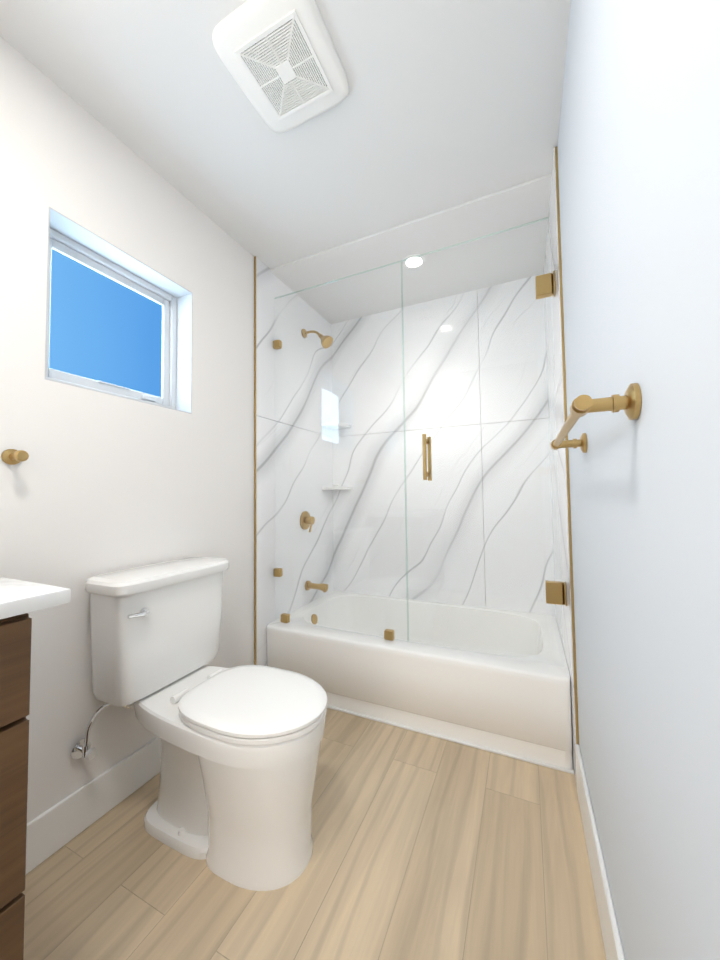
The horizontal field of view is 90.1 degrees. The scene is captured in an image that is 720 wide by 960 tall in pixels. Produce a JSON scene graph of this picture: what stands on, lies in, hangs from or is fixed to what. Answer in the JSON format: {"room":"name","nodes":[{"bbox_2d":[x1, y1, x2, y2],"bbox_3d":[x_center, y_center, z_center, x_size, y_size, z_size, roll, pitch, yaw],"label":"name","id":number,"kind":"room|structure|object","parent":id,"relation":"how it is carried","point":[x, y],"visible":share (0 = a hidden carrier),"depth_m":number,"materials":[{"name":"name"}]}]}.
{"room":"bathroom","nodes":[
{"label":"bathroom","id":0,"kind":"room"},
{"bbox_2d":[0,36,253,822],"bbox_3d":[-0.931,-0.064,1.440,0.150,2.465,3.095,-2,-3,25],"label":"wall","id":1,"kind":"structure","parent":0,"point":[95,483],"depth_m":1.27,"materials":[{"name":"white paint"}]},
{"bbox_2d":[1,449,28,464],"bbox_3d":[-0.995,-0.069,1.042,0.066,0.046,0.046,-2,-3,25],"label":"robe hook","id":2,"kind":"object","parent":1,"relation":"attached to","point":[11,456],"visible":1,"depth_m":1.04,"materials":[{"name":"gold metal"}]},
{"bbox_2d":[26,737,160,873],"bbox_3d":[-0.817,1.097,1.415,0.013,0.140,1.181,-2,-3,25],"label":"baseboard","id":3,"kind":"structure","parent":1,"relation":"attached to","point":[57,826],"depth_m":1.20,"materials":[{"name":"white wood"}]},
{"bbox_2d":[45,207,191,413],"bbox_3d":[-0.951,-0.589,1.428,0.146,0.565,0.552,-2,-3,25],"label":"window","id":4,"kind":"structure","parent":1,"relation":"in","point":[118,322],"depth_m":1.44,"materials":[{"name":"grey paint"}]},
{"bbox_2d":[0,0,570,323],"bbox_3d":[-0.174,-1.341,1.169,1.824,0.074,3.353,-2,-3,25],"label":"ceiling","id":5,"kind":"structure","parent":0,"point":[444,105],"depth_m":1.35,"materials":[{"name":"white paint"}]},
{"bbox_2d":[212,0,348,132],"bbox_3d":[-0.239,-1.303,1.141,0.332,0.029,0.332,-2,-3,25],"label":"ceiling vent","id":6,"kind":"object","parent":5,"relation":"in","point":[280,59],"visible":1,"depth_m":1.11,"materials":[{"name":"white plastic"}]},
{"bbox_2d":[403,254,423,268],"bbox_3d":[0.314,-1.268,2.091,0.124,0.006,0.124,-2,-3,25],"label":"recessed light","id":7,"kind":"object","parent":5,"relation":"in","point":[407,261],"visible":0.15,"depth_m":2.09,"materials":[{"name":"white"}]},
{"bbox_2d":[256,257,333,665],"bbox_3d":[-0.400,-0.031,2.403,0.012,2.465,0.876,-2,-3,25],"label":"wall","id":8,"kind":"structure","parent":0,"point":[270,286],"depth_m":2.29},
{"bbox_2d":[300,511,314,531],"bbox_3d":[-0.343,0.280,2.416,0.062,0.139,0.124,-2,-3,25],"label":"shower valve","id":9,"kind":"object","parent":8,"relation":"attached to","point":[305,525],"depth_m":2.40,"materials":[{"name":"gold metal"}]},
{"bbox_2d":[305,581,327,591],"bbox_3d":[-0.288,0.711,2.402,0.150,0.064,0.064,-2,-3,25],"label":"tub spout","id":10,"kind":"object","parent":8,"relation":"attached to","point":[321,586],"depth_m":2.39,"materials":[{"name":"gold metal"}]},
{"bbox_2d":[301,329,332,348],"bbox_3d":[-0.287,-0.964,2.433,0.221,0.162,0.088,-2,-3,25],"label":"shower head","id":11,"kind":"object","parent":8,"relation":"attached to","point":[322,337],"depth_m":2.41},
{"bbox_2d":[321,423,350,429],"bbox_3d":[-0.176,-0.409,2.704,0.165,0.022,0.165,-2,-3,25],"label":"corner shelf","id":12,"kind":"object","parent":8,"relation":"attached to","point":[338,426],"depth_m":2.68,"materials":[{"name":"stone"}]},
{"bbox_2d":[322,486,351,489],"bbox_3d":[-0.170,0.060,2.685,0.165,0.022,0.165,-2,-3,25],"label":"corner shelf","id":13,"kind":"object","parent":8,"relation":"attached to","point":[340,488],"depth_m":2.64,"materials":[{"name":"stone"}]},
{"bbox_2d":[254,146,578,744],"bbox_3d":[0.103,-0.066,1.689,1.524,2.465,0.004,-2,-3,25],"label":"trim","id":14,"kind":"structure","parent":8,"relation":"attached to","point":[568,488],"depth_m":1.40,"materials":[{"name":"brown metal"}]},
{"bbox_2d":[22,708,605,959],"bbox_3d":[-0.143,1.175,1.066,1.824,0.060,3.353,-2,-3,25],"label":"floor","id":15,"kind":"structure","parent":0,"point":[426,847],"depth_m":1.03,"materials":[{"name":"brown wood"}]},
{"bbox_2d":[0,577,70,959],"bbox_3d":[-1.009,0.616,0.353,0.572,1.020,0.979,-2,-3,25],"label":"bathroom vanity","id":16,"kind":"object","parent":15,"relation":"on","point":[20,600],"visible":1,"depth_m":0.63,"materials":[{"name":"brown wood"}]},
{"bbox_2d":[71,557,326,890],"bbox_3d":[-0.476,0.738,1.222,0.788,0.834,0.486,-2,-3,25],"label":"toilet","id":17,"kind":"object","parent":15,"relation":"on","point":[240,751],"visible":0.98,"depth_m":1.14,"materials":[{"name":"white ceramic"}]},
{"bbox_2d":[266,591,573,773],"bbox_3d":[0.314,0.997,2.076,1.498,0.366,0.807,-2,-3,25],"label":"tub","id":18,"kind":"object","parent":15,"relation":"on","point":[483,698],"visible":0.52,"depth_m":1.72,"materials":[{"name":"white ceramic"}]},
{"bbox_2d":[273,261,407,641],"bbox_3d":[-0.143,-0.153,1.984,0.810,1.934,0.030,-2,-3,25],"label":"glass","id":19,"kind":"object","parent":18,"relation":"on","point":[388,632],"visible":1,"depth_m":1.96,"materials":[{"name":"clear glass"}]},
{"bbox_2d":[331,274,554,615],"bbox_3d":[0.472,-0.038,2.492,1.524,2.465,0.012,-2,-3,25],"label":"wall","id":20,"kind":"structure","parent":0,"point":[496,405],"depth_m":2.43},
{"bbox_2d":[342,289,545,595],"bbox_3d":[0.507,-0.035,2.569,1.824,2.465,0.158,-2,-3,25],"label":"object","id":21,"kind":"structure","parent":0,"point":[481,444],"depth_m":2.36,"materials":[{"name":"white paint"}]},
{"bbox_2d":[544,148,576,786],"bbox_3d":[0.974,-0.074,1.774,0.012,2.465,0.876,-2,-3,25],"label":"wall","id":22,"kind":"structure","parent":0,"point":[560,509],"depth_m":1.58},
{"bbox_2d":[402,218,566,665],"bbox_3d":[0.539,-0.177,1.672,0.686,1.927,0.115,-2,-3,25],"label":"glass shower door","id":23,"kind":"structure","parent":22,"relation":"attached to","point":[545,288],"depth_m":1.65,"materials":[{"name":"clear glass"}]},
{"bbox_2d":[557,0,719,959],"bbox_3d":[0.602,-0.111,0.770,0.150,2.465,3.353,-2,-3,25],"label":"wall","id":24,"kind":"structure","parent":0,"point":[638,146],"depth_m":0.49,"materials":[{"name":"white paint"}]},
{"bbox_2d":[550,383,641,452],"bbox_3d":[0.475,-0.108,0.776,0.085,0.054,0.554,-2,-3,25],"label":"towel bar","id":25,"kind":"object","parent":24,"relation":"attached to","point":[629,402],"visible":0.98,"depth_m":0.54,"materials":[{"name":"gold metal"}]},
{"bbox_2d":[575,744,624,959],"bbox_3d":[0.344,1.023,0.324,0.013,0.170,2.201,-2,-3,25],"label":"baseboard","id":26,"kind":"structure","parent":24,"relation":"attached to","point":[613,946],"depth_m":0.93,"materials":[{"name":"white wood"}]}
]}

